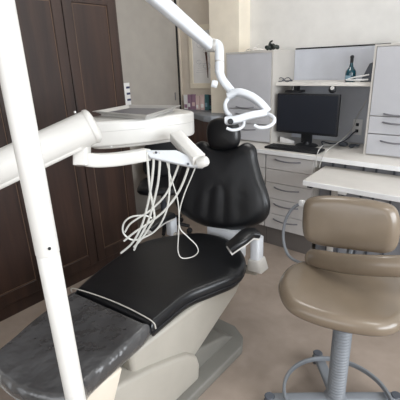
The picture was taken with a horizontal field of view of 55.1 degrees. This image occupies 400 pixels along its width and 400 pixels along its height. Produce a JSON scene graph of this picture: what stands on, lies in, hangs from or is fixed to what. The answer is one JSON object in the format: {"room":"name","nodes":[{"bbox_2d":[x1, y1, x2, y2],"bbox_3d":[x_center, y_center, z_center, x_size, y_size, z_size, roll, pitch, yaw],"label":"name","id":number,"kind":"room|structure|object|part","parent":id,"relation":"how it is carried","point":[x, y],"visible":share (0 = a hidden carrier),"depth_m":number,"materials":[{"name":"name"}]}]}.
{"room":"dental clinic","nodes":[
{"label":"dental clinic","id":0,"kind":"room"},
{"bbox_2d":[0,203,399,399],"bbox_3d":[0.258,1.163,1.262,5.300,0.060,5.080,14,25,37],"label":"floor","id":1,"kind":"structure","parent":0,"point":[275,339],"depth_m":2.13,"materials":[{"name":"beige plastic"}]},
{"bbox_2d":[0,0,85,399],"label":"pole","id":2,"kind":"object","parent":1,"relation":"on","point":[18,102],"depth_m":0.83,"materials":[{"name":"white metal"}]},
{"bbox_2d":[0,0,139,321],"bbox_3d":[-1.570,-0.400,2.137,0.588,2.420,2.535,14,25,37],"label":"wardrobe","id":3,"kind":"object","parent":1,"relation":"on","point":[72,52],"visible":0.56,"depth_m":2.53,"materials":[{"name":"brown wood"}]},
{"bbox_3d":[-1.213,-0.234,2.176,0.022,1.875,0.407,14,25,37],"label":"door","id":4,"kind":"part","parent":3,"relation":"part of","materials":[{"name":"brown wood"}]},
{"bbox_3d":[-0.950,-0.351,2.472,0.022,1.875,0.406,14,25,37],"label":"door","id":5,"kind":"part","parent":3,"relation":"part of","materials":[{"name":"brown wood"}]},
{"bbox_3d":[-0.687,-0.468,2.769,0.022,1.875,0.409,14,25,37],"label":"door","id":6,"kind":"part","parent":3,"relation":"part of","materials":[{"name":"brown wood"}]},
{"bbox_2d":[0,109,209,258],"bbox_3d":[-0.429,0.315,1.585,0.671,1.365,1.353,14,25,37],"label":"dental instrument unit","id":7,"kind":"object","parent":1,"relation":"on","point":[75,135],"visible":0.98,"depth_m":1.52,"materials":[{"name":"white plastic"}]},
{"bbox_3d":[-0.639,-0.106,1.240,0.624,0.316,0.114,-9,21,-19],"label":"support arm","id":8,"kind":"part","parent":7,"relation":"part of","materials":[{"name":"white plastic"}]},
{"bbox_3d":[-0.318,-0.163,1.434,0.066,0.100,0.329,14,25,37],"label":"bracket arm","id":9,"kind":"part","parent":7,"relation":"part of","materials":[{"name":"white plastic"}]},
{"bbox_2d":[92,105,180,119],"bbox_3d":[-0.290,-0.398,1.730,0.338,0.024,0.334,7,22,24],"label":"tray","id":10,"kind":"object","parent":7,"relation":"on","point":[144,112],"visible":1,"depth_m":1.74,"materials":[{"name":"metal"}]},
{"bbox_3d":[-0.077,0.043,1.675,0.134,0.551,0.133,-3,20,-3],"label":"thin cord","id":11,"kind":"part","parent":7,"relation":"part of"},
{"bbox_3d":[0.011,-0.147,1.490,0.051,0.050,0.042,7,22,24],"label":"round knob","id":12,"kind":"part","parent":7,"relation":"part of","materials":[{"name":"white plastic"}]},
{"bbox_2d":[0,118,270,399],"bbox_3d":[-0.253,0.292,1.884,0.762,1.193,1.574,14,25,37],"label":"dental chair","id":13,"kind":"object","parent":1,"relation":"on","point":[147,325],"visible":0.91,"depth_m":1.79,"materials":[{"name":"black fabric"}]},
{"bbox_3d":[-0.254,0.151,2.386,0.083,0.049,0.226,14,25,37],"label":"armrest","id":14,"kind":"part","parent":13,"relation":"part of","materials":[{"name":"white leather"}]},
{"bbox_3d":[-0.146,0.364,1.972,0.664,0.080,0.877,14,25,37],"label":"seat","id":15,"kind":"part","parent":13,"relation":"part of","materials":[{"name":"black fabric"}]},
{"bbox_3d":[-0.184,0.168,2.487,0.054,0.114,0.060,14,25,37],"label":"post","id":16,"kind":"part","parent":13,"relation":"part of","materials":[{"name":"white plastic"}]},
{"bbox_3d":[-0.276,0.892,1.900,0.540,0.055,1.170,14,25,37],"label":"plate","id":17,"kind":"part","parent":13,"relation":"part of","materials":[{"name":"grey plastic"}]},
{"bbox_3d":[0.123,-0.088,2.310,0.660,0.522,0.187,10,23,31],"label":"backrest","id":18,"kind":"part","parent":13,"relation":"part of","materials":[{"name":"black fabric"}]},
{"bbox_3d":[0.223,0.221,1.976,0.200,0.075,0.086,-14,23,-29],"label":"armrest","id":19,"kind":"part","parent":13,"relation":"part of","materials":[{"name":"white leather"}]},
{"bbox_3d":[0.302,0.267,2.039,0.054,0.155,0.060,14,25,37],"label":"post","id":20,"kind":"part","parent":13,"relation":"part of","materials":[{"name":"white plastic"}]},
{"bbox_2d":[137,142,191,236],"bbox_3d":[-0.328,-0.107,3.521,0.503,0.840,0.553,1,20,10],"label":"office chair","id":21,"kind":"object","parent":1,"relation":"on","point":[142,189],"visible":0.42,"depth_m":3.57,"materials":[{"name":"black plastic"}]},
{"bbox_3d":[-0.346,-0.131,3.486,0.439,0.070,0.434,0,20,6],"label":"seat","id":22,"kind":"part","parent":21,"relation":"part of","materials":[{"name":"black plastic"}]},
{"bbox_3d":[-0.329,-0.399,3.636,0.450,0.370,0.098,0,20,7],"label":"backrest","id":23,"kind":"part","parent":21,"relation":"part of","materials":[{"name":"black plastic"}]},
{"bbox_3d":[-0.331,0.254,3.501,0.044,0.068,0.225,-2,20,1],"label":"leg","id":24,"kind":"part","parent":21,"relation":"part of","materials":[{"name":"black plastic"}]},
{"bbox_3d":[-0.207,0.219,3.584,0.225,0.068,0.044,4,21,18],"label":"leg","id":25,"kind":"part","parent":21,"relation":"part of","materials":[{"name":"black plastic"}]},
{"bbox_2d":[183,109,225,143],"bbox_3d":[0.075,-0.396,3.991,0.318,1.035,0.754,-12,22,-25],"label":"countertop","id":26,"kind":"structure","parent":1,"relation":"on","point":[202,118],"depth_m":3.78,"materials":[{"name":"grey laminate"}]},
{"bbox_2d":[184,95,187,108],"bbox_3d":[-0.149,-1.037,4.050,0.050,0.147,0.014,14,25,37],"label":"leaflet","id":27,"kind":"object","parent":26,"relation":"on","point":[185,96],"visible":1,"depth_m":4.04,"materials":[{"name":"white paper"}]},
{"bbox_2d":[187,94,191,108],"bbox_3d":[-0.106,-1.028,4.016,0.050,0.150,0.014,14,25,37],"label":"leaflet","id":28,"kind":"object","parent":26,"relation":"on","point":[188,95],"visible":1,"depth_m":4.01,"materials":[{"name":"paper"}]},
{"bbox_2d":[191,94,195,109],"bbox_3d":[-0.064,-1.019,3.982,0.050,0.153,0.014,14,25,37],"label":"leaflet","id":29,"kind":"object","parent":26,"relation":"on","point":[193,96],"visible":1,"depth_m":3.97,"materials":[{"name":"purple paper"}]},
{"bbox_2d":[196,96,199,109],"bbox_3d":[-0.021,-1.002,3.950,0.050,0.139,0.014,14,25,37],"label":"leaflet","id":30,"kind":"object","parent":26,"relation":"on","point":[197,97],"visible":1,"depth_m":3.94,"materials":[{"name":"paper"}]},
{"bbox_2d":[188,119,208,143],"bbox_3d":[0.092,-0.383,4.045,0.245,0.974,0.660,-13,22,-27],"label":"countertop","id":31,"kind":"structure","parent":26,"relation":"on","point":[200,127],"depth_m":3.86,"materials":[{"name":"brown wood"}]},
{"bbox_2d":[200,95,204,109],"bbox_3d":[0.025,-0.996,3.912,0.050,0.150,0.014,14,25,37],"label":"leaflet","id":32,"kind":"object","parent":26,"relation":"on","point":[202,98],"visible":1,"depth_m":3.91,"materials":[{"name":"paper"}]},
{"bbox_2d":[205,94,208,109],"bbox_3d":[0.071,-0.987,3.875,0.050,0.155,0.014,14,25,37],"label":"leaflet","id":33,"kind":"object","parent":26,"relation":"on","point":[206,95],"visible":1,"depth_m":3.87,"materials":[{"name":"teal paper"}]},
{"bbox_2d":[209,95,211,110],"bbox_3d":[0.113,-0.976,3.842,0.050,0.153,0.014,14,25,37],"label":"leaflet","id":34,"kind":"object","parent":26,"relation":"on","point":[209,95],"visible":0.52,"depth_m":3.84,"materials":[{"name":"paper"}]},
{"bbox_2d":[145,0,275,131],"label":"lamp","id":35,"kind":"object","parent":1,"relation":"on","point":[167,8],"depth_m":1.52,"materials":[{"name":"white metal"}]},
{"bbox_3d":[-0.176,-0.625,1.103,0.036,0.346,0.998,7,22,24],"label":"arm","id":36,"kind":"part","parent":35,"relation":"part of","materials":[{"name":"white plastic"}]},
{"bbox_3d":[0.060,-0.478,1.580,0.029,0.032,0.030,-1,20,4],"label":"knob","id":37,"kind":"part","parent":35,"relation":"part of","materials":[{"name":"white plastic"}]},
{"bbox_3d":[0.147,-0.296,1.533,0.088,0.040,0.031,-10,21,-20],"label":"handle","id":38,"kind":"part","parent":35,"relation":"part of","materials":[{"name":"white plastic"}]},
{"bbox_3d":[0.257,-0.310,1.508,0.075,0.058,0.090,14,25,37],"label":"handle","id":39,"kind":"part","parent":35,"relation":"part of","materials":[{"name":"white plastic"}]},
{"bbox_2d":[241,153,266,241],"bbox_3d":[0.504,-0.116,3.516,0.512,0.799,0.596,14,25,37],"label":"base cabinet","id":40,"kind":"object","parent":1,"relation":"on","point":[261,227],"visible":0.12,"depth_m":3.11,"materials":[{"name":"grey laminate"}]},
{"bbox_3d":[0.330,-0.362,3.219,0.506,0.109,0.021,14,25,37],"label":"drawer","id":41,"kind":"part","parent":40,"relation":"part of","materials":[{"name":"grey laminate"}]},
{"bbox_3d":[0.334,-0.256,3.257,0.506,0.108,0.021,14,25,37],"label":"drawer","id":42,"kind":"part","parent":40,"relation":"part of","materials":[{"name":"grey laminate"}]},
{"bbox_2d":[238,137,399,171],"bbox_3d":[1.277,-0.318,2.760,2.610,0.034,0.588,14,25,37],"label":"countertop","id":43,"kind":"structure","parent":40,"relation":"on","point":[354,156],"depth_m":2.78,"materials":[{"name":"white laminate"}]},
{"bbox_2d":[226,50,294,143],"bbox_3d":[0.512,-0.901,3.329,0.453,0.730,0.416,14,25,37],"label":"upper cabinet","id":44,"kind":"object","parent":43,"relation":"on","point":[257,72],"visible":0.59,"depth_m":3.16,"materials":[{"name":"grey laminate"}]},
{"bbox_3d":[0.414,-0.713,3.263,0.419,0.115,0.021,14,25,37],"label":"drawer","id":45,"kind":"part","parent":44,"relation":"part of","materials":[{"name":"grey laminate"}]},
{"bbox_3d":[0.403,-0.977,3.167,0.419,0.436,0.021,14,25,37],"label":"door","id":46,"kind":"part","parent":44,"relation":"part of","materials":[{"name":"grey laminate"}]},
{"bbox_3d":[0.418,-0.588,3.308,0.419,0.139,0.021,14,25,37],"label":"drawer","id":47,"kind":"part","parent":44,"relation":"part of","materials":[{"name":"grey laminate"}]},
{"bbox_2d":[244,44,266,51],"bbox_3d":[0.465,-1.245,3.132,0.178,0.052,0.140,14,25,37],"label":"plastic wrap","id":48,"kind":"object","parent":44,"relation":"on","point":[254,48],"visible":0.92,"depth_m":3.10,"materials":[{"name":"white plastic"}]},
{"bbox_2d":[265,40,279,49],"bbox_3d":[0.566,-1.217,3.010,0.119,0.076,0.070,5,21,20],"label":"figurine","id":49,"kind":"object","parent":44,"relation":"on","point":[271,46],"visible":0.98,"depth_m":3.01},
{"bbox_2d":[280,136,294,143],"bbox_3d":[0.731,-0.503,3.205,0.125,0.050,0.020,13,25,35],"label":"folded paper","id":50,"kind":"object","parent":43,"relation":"on","point":[282,139],"visible":1,"depth_m":3.20,"materials":[{"name":"white paper"}]},
{"bbox_2d":[264,143,324,154],"bbox_3d":[0.726,-0.400,2.964,0.442,0.021,0.152,14,26,38],"label":"keyboard","id":51,"kind":"object","parent":43,"relation":"on","point":[293,148],"visible":0.99,"depth_m":2.93,"materials":[{"name":"black plastic"}]},
{"bbox_2d":[276,93,340,147],"bbox_3d":[0.850,-0.626,3.006,0.505,0.408,0.180,14,25,37],"label":"computer monitor","id":52,"kind":"object","parent":43,"relation":"on","point":[307,115],"visible":0.93,"depth_m":2.94,"materials":[{"name":"black plastic"}]},
{"bbox_2d":[275,43,390,143],"bbox_3d":[0.998,-0.805,2.990,0.741,0.742,0.338,14,25,37],"label":"shelf","id":53,"kind":"object","parent":43,"relation":"on","point":[316,70],"visible":0.56,"depth_m":3.05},
{"bbox_2d":[278,77,292,81],"bbox_3d":[0.691,-0.971,3.086,0.121,0.036,0.077,14,25,37],"label":"spectacles","id":54,"kind":"object","parent":53,"relation":"on","point":[280,77],"visible":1,"depth_m":3.07,"materials":[{"name":"grey metal"}]},
{"bbox_2d":[285,86,304,92],"bbox_3d":[0.757,-0.883,3.042,0.130,0.056,0.090,14,25,37],"label":"box","id":55,"kind":"object","parent":53,"relation":"attached to","point":[296,89],"visible":0.84,"depth_m":3.02,"materials":[{"name":"plastic"}]},
{"bbox_3d":[0.758,-0.866,3.049,0.130,0.018,0.090,14,25,37],"label":"casing","id":56,"kind":"part","parent":55,"relation":"part of","materials":[{"name":"black plastic"}]},
{"bbox_2d":[329,86,335,92],"bbox_3d":[0.967,-0.808,2.804,0.055,0.055,0.068,14,25,37],"label":"webcam","id":57,"kind":"object","parent":53,"relation":"attached to","point":[332,89],"visible":0.98,"depth_m":2.79,"materials":[{"name":"black plastic"}]},
{"bbox_2d":[345,55,355,81],"bbox_3d":[1.085,-0.944,2.748,0.074,0.182,0.075,14,25,37],"label":"bottle","id":58,"kind":"object","parent":53,"relation":"on","point":[350,72],"visible":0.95,"depth_m":2.73,"materials":[{"name":"teal glass"}]},
{"bbox_2d":[352,119,362,134],"bbox_3d":[1.255,-0.582,3.055,0.076,0.124,0.012,14,25,37],"label":"wall outlet","id":59,"kind":"object","parent":53,"relation":"attached to","point":[358,125],"visible":0.98,"depth_m":3.05,"materials":[{"name":"white plastic"}]},
{"bbox_2d":[346,74,368,80],"bbox_3d":[1.104,-0.863,2.697,0.166,0.047,0.037,16,27,41],"label":"tongs","id":60,"kind":"object","parent":53,"relation":"on","point":[351,78],"visible":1,"depth_m":2.68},
{"bbox_3d":[1.101,-0.847,2.699,0.027,0.016,0.167,-18,25,-36],"label":"tong arm","id":61,"kind":"part","parent":60,"relation":"part of"},
{"bbox_2d":[360,63,372,81],"bbox_3d":[1.184,-0.903,2.705,0.078,0.126,0.040,14,25,37],"label":"wedge","id":62,"kind":"object","parent":53,"relation":"on","point":[369,69],"visible":0.7,"depth_m":2.69,"materials":[{"name":"grey plastic"}]},
{"bbox_2d":[321,130,356,144],"bbox_3d":[1.099,-0.490,3.048,0.268,0.105,0.181,6,21,22],"label":"power cable","id":63,"kind":"object","parent":43,"relation":"on","point":[356,130],"visible":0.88,"depth_m":3.10,"materials":[{"name":"black plastic"}]},
{"bbox_2d":[319,100,366,167],"bbox_3d":[1.070,-0.497,2.783,0.213,0.452,0.535,14,25,37],"label":"cable","id":64,"kind":"object","parent":43,"relation":"on","point":[366,100],"visible":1,"depth_m":2.85,"materials":[{"name":"white plastic"}]},
{"bbox_2d":[338,142,353,146],"bbox_3d":[1.146,-0.437,3.004,0.125,0.035,0.048,14,25,37],"label":"computer mouse","id":65,"kind":"object","parent":43,"relation":"on","point":[339,143],"visible":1,"depth_m":3.00,"materials":[{"name":"black plastic"}]},
{"bbox_2d":[363,43,399,157],"bbox_3d":[1.450,-0.671,2.589,0.490,0.730,0.416,14,25,37],"label":"upper cabinet","id":66,"kind":"object","parent":43,"relation":"on","point":[382,134],"visible":1,"depth_m":2.55,"materials":[{"name":"grey laminate"}]},
{"bbox_3d":[1.356,-0.358,2.567,0.456,0.139,0.021,14,25,37],"label":"drawer","id":67,"kind":"part","parent":66,"relation":"part of","materials":[{"name":"grey laminate"}]},
{"bbox_3d":[1.351,-0.483,2.522,0.456,0.115,0.021,14,25,37],"label":"drawer","id":68,"kind":"part","parent":66,"relation":"part of","materials":[{"name":"grey laminate"}]},
{"bbox_3d":[1.341,-0.747,2.427,0.456,0.436,0.021,14,25,37],"label":"door","id":69,"kind":"part","parent":66,"relation":"part of","materials":[{"name":"grey laminate"}]},
{"bbox_3d":[1.309,-0.381,2.563,0.205,0.017,0.034,14,25,37],"label":"handle","id":70,"kind":"part","parent":66,"relation":"part of","materials":[{"name":"metal"}]},
{"bbox_3d":[1.294,-0.555,2.507,0.185,0.017,0.034,14,25,37],"label":"handle","id":71,"kind":"part","parent":66,"relation":"part of","materials":[{"name":"metal"}]},
{"bbox_2d":[265,154,321,253],"bbox_3d":[0.860,-0.029,3.235,0.401,0.799,0.596,14,25,37],"label":"base cabinet","id":72,"kind":"object","parent":1,"relation":"on","point":[285,176],"visible":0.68,"depth_m":3.03,"materials":[{"name":"grey laminate"}]},
{"bbox_3d":[0.704,0.194,3.107,0.395,0.126,0.021,14,25,37],"label":"drawer","id":73,"kind":"part","parent":72,"relation":"part of","materials":[{"name":"grey laminate"}]},
{"bbox_3d":[0.674,0.056,3.042,0.220,0.017,0.034,14,25,37],"label":"handle","id":74,"kind":"part","parent":72,"relation":"part of","materials":[{"name":"metal"}]},
{"bbox_3d":[0.699,0.071,3.063,0.395,0.128,0.021,14,25,37],"label":"drawer","id":75,"kind":"part","parent":72,"relation":"part of","materials":[{"name":"grey laminate"}]},
{"bbox_3d":[0.669,-0.075,2.994,0.220,0.017,0.034,14,25,37],"label":"handle","id":76,"kind":"part","parent":72,"relation":"part of","materials":[{"name":"metal"}]},
{"bbox_3d":[0.661,-0.292,2.916,0.220,0.017,0.034,14,25,37],"label":"handle","id":77,"kind":"part","parent":72,"relation":"part of","materials":[{"name":"metal"}]},
{"bbox_3d":[0.694,-0.054,3.018,0.395,0.129,0.021,14,25,37],"label":"drawer","id":78,"kind":"part","parent":72,"relation":"part of","materials":[{"name":"grey laminate"}]},
{"bbox_3d":[0.690,-0.169,2.976,0.395,0.108,0.021,14,25,37],"label":"drawer","id":79,"kind":"part","parent":72,"relation":"part of","materials":[{"name":"grey laminate"}]},
{"bbox_3d":[0.686,-0.275,2.938,0.395,0.109,0.021,14,25,37],"label":"drawer","id":80,"kind":"part","parent":72,"relation":"part of","materials":[{"name":"grey laminate"}]},
{"bbox_2d":[264,195,399,399],"bbox_3d":[0.581,0.497,1.651,0.660,0.904,0.635,8,22,27],"label":"stool","id":81,"kind":"object","parent":1,"relation":"on","point":[347,294],"visible":1,"depth_m":1.63,"materials":[{"name":"brown leather"}]},
{"bbox_3d":[0.496,0.167,1.869,0.086,0.286,0.251,-10,21,-20],"label":"support rod","id":82,"kind":"part","parent":81,"relation":"part of","materials":[{"name":"grey plastic"}]},
{"bbox_3d":[0.448,0.896,1.734,0.265,0.027,0.048,-1,20,2],"label":"leg","id":83,"kind":"part","parent":81,"relation":"part of","materials":[{"name":"grey plastic"}]},
{"bbox_3d":[0.498,0.017,1.871,0.027,0.037,0.036,-12,22,-25],"label":"rod knob","id":84,"kind":"part","parent":81,"relation":"part of","materials":[{"name":"white plastic"}]},
{"bbox_3d":[0.609,0.841,1.869,0.048,0.027,0.240,-2,20,0],"label":"leg","id":85,"kind":"part","parent":81,"relation":"part of","materials":[{"name":"grey plastic"}]},
{"bbox_3d":[0.601,0.382,1.620,0.522,0.077,0.518,14,25,37],"label":"seat","id":86,"kind":"part","parent":81,"relation":"part of","materials":[{"name":"beige leather"}]},
{"bbox_3d":[0.677,0.111,1.748,0.426,0.252,0.097,10,23,30],"label":"backrest","id":87,"kind":"part","parent":81,"relation":"part of","materials":[{"name":"beige leather"}]},
{"bbox_3d":[0.760,0.888,1.722,0.240,0.027,0.048,-1,20,2],"label":"leg","id":88,"kind":"part","parent":81,"relation":"part of","materials":[{"name":"grey plastic"}]},
{"bbox_2d":[303,166,399,251],"bbox_3d":[1.410,0.300,2.326,1.545,0.755,0.484,14,25,37],"label":"table","id":89,"kind":"object","parent":1,"relation":"on","point":[342,181],"visible":0.87,"depth_m":2.41,"materials":[{"name":"grey laminate"}]},
{"bbox_3d":[1.004,0.141,2.901,0.040,0.695,0.040,14,25,37],"label":"leg","id":90,"kind":"part","parent":89,"relation":"part of","materials":[{"name":"white metal"}]},
{"bbox_2d":[315,162,399,254],"bbox_3d":[1.568,0.205,2.513,1.645,0.795,0.035,14,25,37],"label":"panel","id":91,"kind":"object","parent":1,"relation":"on","point":[396,251],"visible":0.02,"depth_m":2.77,"materials":[{"name":"grey metal"}]},
{"bbox_2d":[250,0,399,49],"bbox_3d":[1.792,-0.794,2.599,5.300,2.600,0.100,14,25,37],"label":"wall","id":92,"kind":"structure","parent":0,"point":[291,24],"depth_m":3.02,"materials":[{"name":"grey paint"}]},
{"bbox_2d":[179,0,210,96],"bbox_3d":[0.000,-1.208,3.945,0.539,2.599,0.011,14,25,37],"label":"trim","id":93,"kind":"structure","parent":92,"relation":"attached to","point":[197,10],"depth_m":3.89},
{"bbox_2d":[188,24,210,88],"bbox_3d":[0.038,-1.418,3.807,0.370,0.595,0.023,14,25,37],"label":"framed poster","id":94,"kind":"object","parent":92,"relation":"attached to","point":[199,60],"visible":0.62,"depth_m":3.86,"materials":[{"name":"white paper"}]},
{"bbox_2d":[192,30,210,82],"bbox_3d":[0.041,-1.419,3.810,0.300,0.505,0.007,14,25,37],"label":"print","id":95,"kind":"object","parent":94,"relation":"attached to","point":[201,73],"depth_m":3.85,"materials":[{"name":"white paper"}]},
{"bbox_2d":[209,0,249,112],"bbox_3d":[0.284,-1.101,3.618,0.322,2.599,0.179,14,25,37],"label":"column","id":96,"kind":"structure","parent":92,"relation":"attached to","point":[229,20],"depth_m":3.39,"materials":[{"name":"beige paint"}]},
{"bbox_3d":[-1.827,-0.565,2.358,0.100,2.600,4.980,14,25,37],"label":"wall","id":97,"kind":"structure","parent":0,"visible":0},
{"bbox_2d":[115,0,183,216],"bbox_3d":[-0.498,-0.929,3.813,0.039,2.200,0.965,14,25,37],"label":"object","id":98,"kind":"structure","parent":97,"relation":"in","point":[150,43],"depth_m":3.70,"materials":[{"name":"grey paint"}]},
{"bbox_2d":[124,83,130,104],"bbox_3d":[-0.693,-0.948,3.527,0.010,0.245,0.138,14,25,37],"label":"strip","id":99,"kind":"object","parent":98,"relation":"attached to","point":[126,85],"visible":0.45,"depth_m":3.54,"materials":[{"name":"white plastic"}]},
{"bbox_3d":[-0.498,-0.929,3.813,0.039,2.200,0.965,14,25,37],"label":"frame","id":100,"kind":"part","parent":98,"relation":"part of","materials":[{"name":"beige wood"}]}
]}

